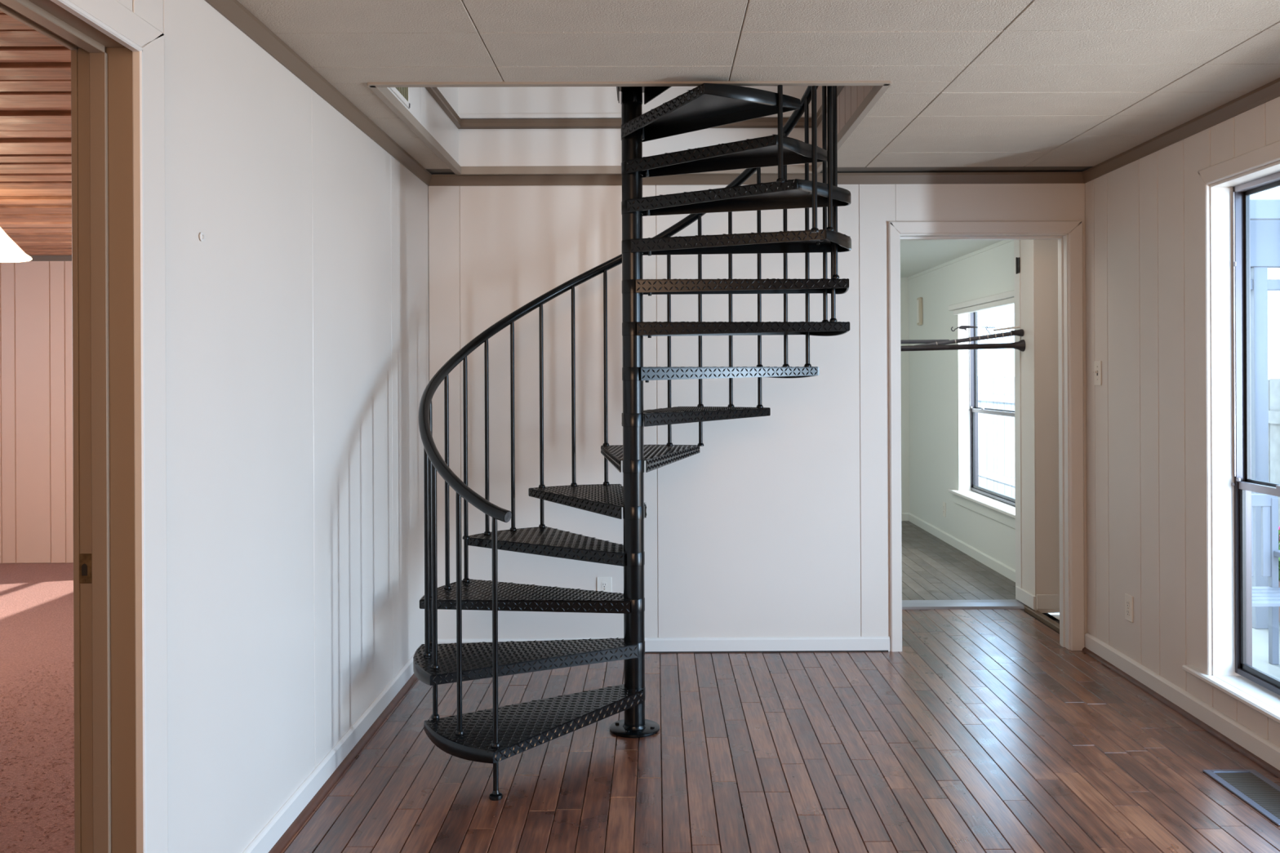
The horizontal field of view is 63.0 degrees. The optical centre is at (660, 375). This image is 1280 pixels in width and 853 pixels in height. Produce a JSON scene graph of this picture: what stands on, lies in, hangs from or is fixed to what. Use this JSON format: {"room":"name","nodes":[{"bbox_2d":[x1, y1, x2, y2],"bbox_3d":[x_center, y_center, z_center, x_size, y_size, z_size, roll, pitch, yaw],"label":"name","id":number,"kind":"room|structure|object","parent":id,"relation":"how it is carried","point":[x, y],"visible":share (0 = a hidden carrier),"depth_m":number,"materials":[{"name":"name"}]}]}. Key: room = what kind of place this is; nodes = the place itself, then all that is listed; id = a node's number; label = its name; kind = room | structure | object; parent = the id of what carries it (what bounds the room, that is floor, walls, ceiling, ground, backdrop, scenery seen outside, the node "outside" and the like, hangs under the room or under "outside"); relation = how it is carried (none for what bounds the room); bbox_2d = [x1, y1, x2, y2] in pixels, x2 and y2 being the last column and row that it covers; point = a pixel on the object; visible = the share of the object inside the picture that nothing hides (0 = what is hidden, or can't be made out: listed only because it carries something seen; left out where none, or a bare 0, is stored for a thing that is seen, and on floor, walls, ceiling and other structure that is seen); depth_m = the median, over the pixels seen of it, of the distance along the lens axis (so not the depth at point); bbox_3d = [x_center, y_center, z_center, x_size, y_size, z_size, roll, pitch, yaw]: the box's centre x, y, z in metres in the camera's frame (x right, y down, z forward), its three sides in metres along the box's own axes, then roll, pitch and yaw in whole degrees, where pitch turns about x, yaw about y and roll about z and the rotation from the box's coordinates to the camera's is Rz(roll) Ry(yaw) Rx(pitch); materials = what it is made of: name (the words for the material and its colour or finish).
{"room":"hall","nodes":[
{"label":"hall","id":0,"kind":"room"},
{"bbox_2d":[0,10,71,255],"bbox_3d":[-3.727,-1.010,3.194,4.984,0.294,9.020,0,0,0],"label":"ceiling","id":1,"kind":"structure","parent":0,"point":[36,160],"depth_m":3.91,"materials":[{"name":"brown wood"}]},
{"bbox_2d":[0,226,32,262],"bbox_3d":[-3.245,-0.740,4.986,0.426,0.360,0.422,0,0,0],"label":"pendant lamp","id":2,"kind":"object","parent":1,"relation":"hanging from","point":[10,251],"visible":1,"depth_m":4.98,"materials":[{"name":"white glass"}]},
{"bbox_2d":[0,254,73,563],"bbox_3d":[-3.691,0.162,7.651,4.884,2.600,0.106,0,0,0],"label":"wall","id":3,"kind":"structure","parent":0,"point":[37,508],"depth_m":7.59,"materials":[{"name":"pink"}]},
{"bbox_2d":[29,255,71,261],"bbox_3d":[-3.696,-0.853,7.591,4.884,0.040,0.014,0,0,0],"label":"trim","id":4,"kind":"structure","parent":3,"relation":"attached to","point":[35,258],"depth_m":7.58,"materials":[{"name":"brown paint"}]},
{"bbox_2d":[116,0,429,852],"bbox_3d":[-1.166,0.191,1.981,0.115,2.320,6.372,0,0,0],"label":"wall","id":5,"kind":"structure","parent":0,"point":[297,339],"depth_m":3.00,"materials":[{"name":"paint"}]},
{"bbox_2d":[0,0,168,852],"bbox_3d":[-1.161,0.296,1.789,0.150,2.108,1.048,0,0,0],"label":"door","id":6,"kind":"structure","parent":5,"relation":"in","point":[117,133],"depth_m":2.20,"materials":[{"name":"brown paint"}]},
{"bbox_2d":[199,231,204,241],"bbox_3d":[-1.110,-0.335,2.528,0.004,0.022,0.022,0,0,0],"label":"plug","id":7,"kind":"object","parent":5,"relation":"attached to","point":[201,235],"visible":1,"depth_m":2.53,"materials":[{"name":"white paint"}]},
{"bbox_2d":[204,0,431,185],"bbox_3d":[-1.103,-0.944,1.931,0.022,0.052,6.272,0,0,0],"label":"trim","id":8,"kind":"structure","parent":5,"relation":"attached to","point":[233,11],"depth_m":3.29,"materials":[{"name":"brown paint"}]},
{"bbox_2d":[241,642,424,852],"bbox_3d":[-1.094,1.306,3.691,0.033,0.088,2.751,0,0,0],"label":"baseboard","id":9,"kind":"structure","parent":5,"relation":"attached to","point":[288,820],"depth_m":3.44,"materials":[{"name":"white paint"}]},
{"bbox_2d":[386,87,458,164],"bbox_3d":[-1.010,-2.191,2.521,0.093,2.418,5.294,0,0,0],"label":"wall","id":10,"kind":"structure","parent":0,"point":[423,106],"depth_m":4.54,"materials":[{"name":"white paint"}]},
{"bbox_2d":[389,87,409,108],"bbox_3d":[-0.962,-1.270,3.773,0.006,0.500,0.455,0,0,0],"label":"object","id":11,"kind":"object","parent":10,"relation":"in","point":[403,93],"visible":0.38,"depth_m":3.91,"materials":[{"name":"white paint"}]},
{"bbox_2d":[425,87,461,128],"bbox_3d":[-0.959,-1.204,4.442,0.017,0.048,1.137,0,0,0],"label":"trim","id":12,"kind":"structure","parent":10,"relation":"attached to","point":[434,92],"depth_m":4.64,"materials":[{"name":"brown paint"}]},
{"bbox_2d":[457,85,817,166],"bbox_3d":[0.600,-2.199,5.063,3.335,2.418,0.089,0,0,0],"label":"wall","id":13,"kind":"structure","parent":0,"point":[576,146],"depth_m":5.01,"materials":[{"name":"white paint"}]},
{"bbox_2d":[457,112,811,119],"bbox_3d":[-0.110,-1.244,5.010,1.725,0.024,0.010,0,0,0],"label":"baseboard","id":14,"kind":"structure","parent":13,"relation":"attached to","point":[615,115],"depth_m":5.00,"materials":[{"name":"white paint"}]},
{"bbox_2d":[458,117,811,128],"bbox_3d":[-0.110,-1.208,5.005,1.725,0.048,0.020,0,0,0],"label":"trim","id":15,"kind":"structure","parent":13,"relation":"attached to","point":[759,122],"depth_m":5.00,"materials":[{"name":"brown paint"}]},
{"bbox_2d":[0,520,1279,852],"bbox_3d":[-1.802,1.382,4.142,8.620,0.062,10.900,0,0,0],"label":"floor","id":16,"kind":"structure","parent":0,"point":[985,733],"depth_m":3.65,"materials":[{"name":"brown wood"}]},
{"bbox_2d":[413,83,851,800],"bbox_3d":[-0.098,-0.429,4.004,1.639,3.550,1.543,0,0,0],"label":"spiral staircase","id":17,"kind":"structure","parent":16,"relation":"on","point":[495,735],"depth_m":3.93,"materials":[{"name":"black metal"}]},
{"bbox_2d":[1202,769,1279,826],"bbox_3d":[1.916,1.333,3.308,0.176,0.006,0.430,0,0,0],"label":"floor vent","id":18,"kind":"object","parent":16,"relation":"in","point":[1256,790],"visible":1,"depth_m":3.36,"materials":[{"name":"grey metal"}]},
{"bbox_2d":[428,183,1087,639],"bbox_3d":[0.548,0.182,5.130,3.341,2.320,0.110,0,0,0],"label":"wall","id":19,"kind":"structure","parent":0,"point":[779,524],"depth_m":5.07,"materials":[{"name":"paint"}]},
{"bbox_2d":[596,577,611,592],"bbox_3d":[-0.272,1.037,5.066,0.072,0.116,0.009,0,0,0],"label":"outlet","id":20,"kind":"object","parent":19,"relation":"attached to","point":[603,584],"visible":0.62,"depth_m":5.07,"materials":[{"name":"beige plastic"}]},
{"bbox_2d":[601,582,607,588],"bbox_3d":[-0.273,1.018,5.064,0.027,0.030,0.004,0,0,0],"label":"receptacle","id":21,"kind":"object","parent":20,"relation":"attached to","point":[604,584],"depth_m":5.06,"materials":[{"name":"white plastic"}]},
{"bbox_2d":[437,636,889,653],"bbox_3d":[-0.002,1.310,5.065,2.228,0.070,0.014,0,0,0],"label":"baseboard","id":22,"kind":"structure","parent":19,"relation":"attached to","point":[780,644],"depth_m":5.06,"materials":[{"name":"white paint"}]},
{"bbox_2d":[427,172,1084,186],"bbox_3d":[0.468,-0.951,5.064,3.191,0.052,0.020,0,0,0],"label":"trim","id":23,"kind":"structure","parent":19,"relation":"attached to","point":[882,178],"depth_m":5.06,"materials":[{"name":"brown paint"}]},
{"bbox_2d":[888,220,1084,652],"bbox_3d":[1.582,0.295,5.126,0.942,2.086,0.130,0,0,0],"label":"door frame","id":24,"kind":"structure","parent":19,"relation":"in","point":[1068,233],"depth_m":5.06,"materials":[{"name":"paint"}]},
{"bbox_2d":[237,0,1279,174],"bbox_3d":[0.486,-1.095,1.943,3.441,0.236,6.482,0,0,0],"label":"ceiling","id":25,"kind":"structure","parent":0,"point":[977,86],"depth_m":3.20,"materials":[{"name":"white"}]},
{"bbox_2d":[366,80,892,174],"bbox_3d":[-0.106,-0.986,4.245,1.749,0.038,1.559,0,0,0],"label":"trim","id":26,"kind":"structure","parent":25,"relation":"attached to","point":[380,90],"depth_m":3.81,"materials":[{"name":"beige paint"}]},
{"bbox_2d":[817,85,874,147],"bbox_3d":[0.799,-1.600,4.250,0.090,1.218,1.537,0,0,0],"label":"wall","id":27,"kind":"structure","parent":0,"point":[850,97],"depth_m":4.28,"materials":[{"name":"beige paint"}]},
{"bbox_2d":[817,85,844,127],"bbox_3d":[0.746,-1.212,4.250,0.020,0.048,1.537,0,0,0],"label":"trim","id":28,"kind":"structure","parent":27,"relation":"attached to","point":[839,88],"depth_m":4.81,"materials":[{"name":"brown paint"}]},
{"bbox_2d":[900,277,909,512],"bbox_3d":[0.937,0.191,9.604,2.956,2.500,0.100,0,0,0],"label":"wall","id":29,"kind":"structure","parent":0,"point":[904,360],"depth_m":9.56,"materials":[{"name":"white paint"}]},
{"bbox_2d":[901,512,909,520],"bbox_3d":[0.872,1.303,9.547,2.816,0.075,0.013,0,0,0],"label":"baseboard","id":30,"kind":"structure","parent":29,"relation":"attached to","point":[904,516],"depth_m":9.55,"materials":[{"name":"white paint"}]},
{"bbox_2d":[900,240,1002,277],"bbox_3d":[0.939,-0.974,7.909,2.956,0.170,3.490,0,0,0],"label":"ceiling","id":31,"kind":"structure","parent":0,"point":[917,256],"depth_m":7.58,"materials":[{"name":"white paint"}]},
{"bbox_2d":[908,240,1015,569],"bbox_3d":[2.352,0.184,7.915,0.140,2.500,3.490,0,0,0],"label":"wall","id":32,"kind":"structure","parent":0,"point":[933,374],"depth_m":8.41,"materials":[{"name":"white paint"}]},
{"bbox_2d":[916,297,922,325],"bbox_3d":[2.256,-0.556,9.100,0.034,0.240,0.090,0,0,0],"label":"door chime","id":33,"kind":"object","parent":32,"relation":"attached to","point":[919,300],"visible":1,"depth_m":9.06,"materials":[{"name":"beige plastic"}]},
{"bbox_2d":[907,240,1013,279],"bbox_3d":[2.273,-0.883,7.870,0.008,0.025,3.380,0,0,0],"label":"trim","id":34,"kind":"structure","parent":32,"relation":"attached to","point":[1003,242],"depth_m":7.84,"materials":[{"name":"white paint"}]},
{"bbox_2d":[908,512,1015,582],"bbox_3d":[2.281,1.297,7.870,0.013,0.075,3.380,0,0,0],"label":"baseboard","id":35,"kind":"structure","parent":32,"relation":"attached to","point":[1004,570],"depth_m":7.76,"materials":[{"name":"white paint"}]},
{"bbox_2d":[947,289,1015,528],"bbox_3d":[2.332,0.224,7.320,0.195,1.530,1.620,0,0,0],"label":"window","id":36,"kind":"structure","parent":32,"relation":"in","point":[998,507],"depth_m":7.98,"materials":[{"name":"white wood"}]},
{"bbox_2d":[1034,239,1059,613],"bbox_3d":[2.288,0.124,5.911,0.373,2.420,0.098,0,0,0],"label":"wall","id":37,"kind":"structure","parent":0,"point":[1046,251],"depth_m":5.86,"materials":[{"name":"paint"}]},
{"bbox_2d":[902,600,1024,610],"bbox_3d":[1.605,1.345,6.065,1.010,0.046,0.195,0,0,0],"label":"threshold","id":38,"kind":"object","parent":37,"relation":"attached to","point":[906,604],"depth_m":6.02,"materials":[{"name":"silver metal"}]},
{"bbox_2d":[1035,594,1059,609],"bbox_3d":[2.294,1.271,5.858,0.373,0.083,0.011,0,0,0],"label":"baseboard","id":39,"kind":"structure","parent":37,"relation":"attached to","point":[1043,602],"depth_m":5.85,"materials":[{"name":"white paint"}]},
{"bbox_2d":[1013,96,1279,746],"bbox_3d":[2.151,0.275,2.490,0.140,2.720,7.360,0,0,0],"label":"wall","id":40,"kind":"structure","parent":0,"point":[1143,522],"depth_m":4.47,"materials":[{"name":"paint"}]},
{"bbox_2d":[916,328,1023,345],"bbox_3d":[1.785,-0.210,6.065,0.619,0.109,0.042,0,0,5],"label":"pole","id":41,"kind":"object","parent":40,"relation":"attached to","point":[1020,332],"visible":0.98,"depth_m":6.04,"materials":[{"name":"grey metal"}]},
{"bbox_2d":[993,325,1020,331],"bbox_3d":[1.988,-0.268,5.999,0.151,0.029,0.014,0,0,0],"label":"rod","id":42,"kind":"object","parent":40,"relation":"attached to","point":[1017,326],"visible":1,"depth_m":5.99,"materials":[{"name":"white paint"}]},
{"bbox_2d":[951,325,995,333],"bbox_3d":[1.843,-0.259,5.978,0.363,0.051,0.014,0,0,0],"label":"tool","id":43,"kind":"object","parent":42,"relation":"attached to","point":[964,327],"visible":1,"depth_m":5.97,"materials":[{"name":"grey metal"}]},
{"bbox_2d":[1015,257,1020,274],"bbox_3d":[2.082,-0.640,6.090,0.014,0.096,0.035,0,0,0],"label":"hinge","id":44,"kind":"object","parent":40,"relation":"attached to","point":[1017,260],"visible":1,"depth_m":6.09,"materials":[{"name":"black"}]},
{"bbox_2d":[1015,586,1035,609],"bbox_3d":[2.098,1.279,6.004,0.017,0.077,0.290,0,0,0],"label":"baseboard","id":45,"kind":"structure","parent":40,"relation":"attached to","point":[1023,596],"depth_m":5.98,"materials":[{"name":"white paint"}]},
{"bbox_2d":[1022,604,1059,633],"bbox_3d":[2.102,1.338,5.594,0.040,0.034,0.830,0,0,0],"label":"trim","id":46,"kind":"structure","parent":40,"relation":"attached to","point":[1037,615],"depth_m":5.70,"materials":[{"name":"brown paint"}]},
{"bbox_2d":[1093,360,1102,385],"bbox_3d":[2.059,-0.010,4.934,0.020,0.116,0.072,0,0,0],"label":"light switch","id":47,"kind":"object","parent":40,"relation":"attached to","point":[1098,375],"visible":1,"depth_m":4.92,"materials":[{"name":"beige plastic"}]},
{"bbox_2d":[1124,593,1133,622],"bbox_3d":[2.071,1.030,4.621,0.009,0.116,0.072,0,0,0],"label":"outlet","id":48,"kind":"object","parent":40,"relation":"attached to","point":[1128,598],"visible":1,"depth_m":4.61,"materials":[{"name":"beige plastic"}]},
{"bbox_2d":[1126,600,1129,607],"bbox_3d":[2.068,1.011,4.621,0.004,0.030,0.027,0,0,0],"label":"receptacle","id":49,"kind":"object","parent":48,"relation":"attached to","point":[1127,601],"depth_m":4.62,"materials":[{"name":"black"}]},
{"bbox_2d":[1126,608,1129,616],"bbox_3d":[2.068,1.050,4.621,0.004,0.030,0.027,0,0,0],"label":"receptacle","id":50,"kind":"object","parent":48,"relation":"attached to","point":[1127,610],"depth_m":4.62,"materials":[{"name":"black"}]},
{"bbox_2d":[1081,77,1279,182],"bbox_3d":[2.066,-0.959,1.945,0.022,0.052,6.272,0,0,0],"label":"trim","id":51,"kind":"structure","parent":40,"relation":"attached to","point":[1270,91],"depth_m":4.04,"materials":[{"name":"brown paint"}]},
{"bbox_2d":[1082,632,1279,778],"bbox_3d":[2.067,1.293,3.039,0.032,0.085,4.060,0,0,0],"label":"baseboard","id":52,"kind":"structure","parent":40,"relation":"attached to","point":[1251,744],"depth_m":4.06,"materials":[{"name":"white paint"}]},
{"bbox_2d":[1182,140,1279,724],"bbox_3d":[2.129,0.190,2.712,0.184,1.941,2.745,0,0,0],"label":"window","id":53,"kind":"structure","parent":40,"relation":"in","point":[1226,484],"depth_m":3.93,"materials":[{"name":"white paint"}]},
{"bbox_2d":[1252,622,1279,679],"bbox_3d":[21.047,1.606,16.093,37.780,0.080,48.000,0,0,0],"label":"floor","id":54,"kind":"structure","parent":0,"point":[1260,637],"depth_m":6.17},
{"bbox_2d":[977,376,1279,544],"bbox_3d":[4.371,0.834,11.519,0.056,1.640,13.000,0,0,0],"label":"fence","id":55,"kind":"object","parent":54,"relation":"on","point":[996,433],"visible":0.07,"depth_m":13.33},
{"bbox_2d":[1249,199,1279,629],"bbox_3d":[4.522,0.269,6.620,1.900,2.750,0.500,0,0,0],"label":"patio cover","id":56,"kind":"object","parent":54,"relation":"on","point":[1264,214],"visible":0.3,"depth_m":6.77,"materials":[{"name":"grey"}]},
{"bbox_2d":[1251,493,1279,664],"bbox_3d":[3.300,1.165,5.765,0.480,0.970,0.440,0,0,0],"label":"patio chair","id":57,"kind":"object","parent":54,"relation":"on","point":[1269,596],"visible":0.26,"depth_m":5.95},
{"bbox_2d":[1278,526,1279,622],"bbox_3d":[4.131,1.303,7.079,0.448,0.685,0.449,0,0,-17],"label":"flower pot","id":58,"kind":"object","parent":54,"relation":"on","point":[1278,526],"visible":0.02,"depth_m":6.97,"materials":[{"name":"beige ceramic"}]},
{"bbox_3d":[1.046,0.155,5.671,0.100,2.470,0.968,0,0,0],"label":"wall","id":59,"kind":"structure","parent":0,"visible":0},
{"bbox_2d":[900,339,949,343],"bbox_3d":[1.397,-0.196,6.166,0.610,0.025,0.023,0,0,0],"label":"rod","id":60,"kind":"object","parent":59,"relation":"attached to","point":[902,341],"visible":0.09,"depth_m":6.16,"materials":[{"name":"grey metal"}]},
{"bbox_2d":[900,339,1025,351],"bbox_3d":[1.594,-0.168,6.027,1.003,0.071,0.070,0,0,0],"label":"hanging rod","id":61,"kind":"object","parent":59,"relation":"attached to","point":[1020,345],"visible":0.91,"depth_m":6.01,"materials":[{"name":"black metal"}]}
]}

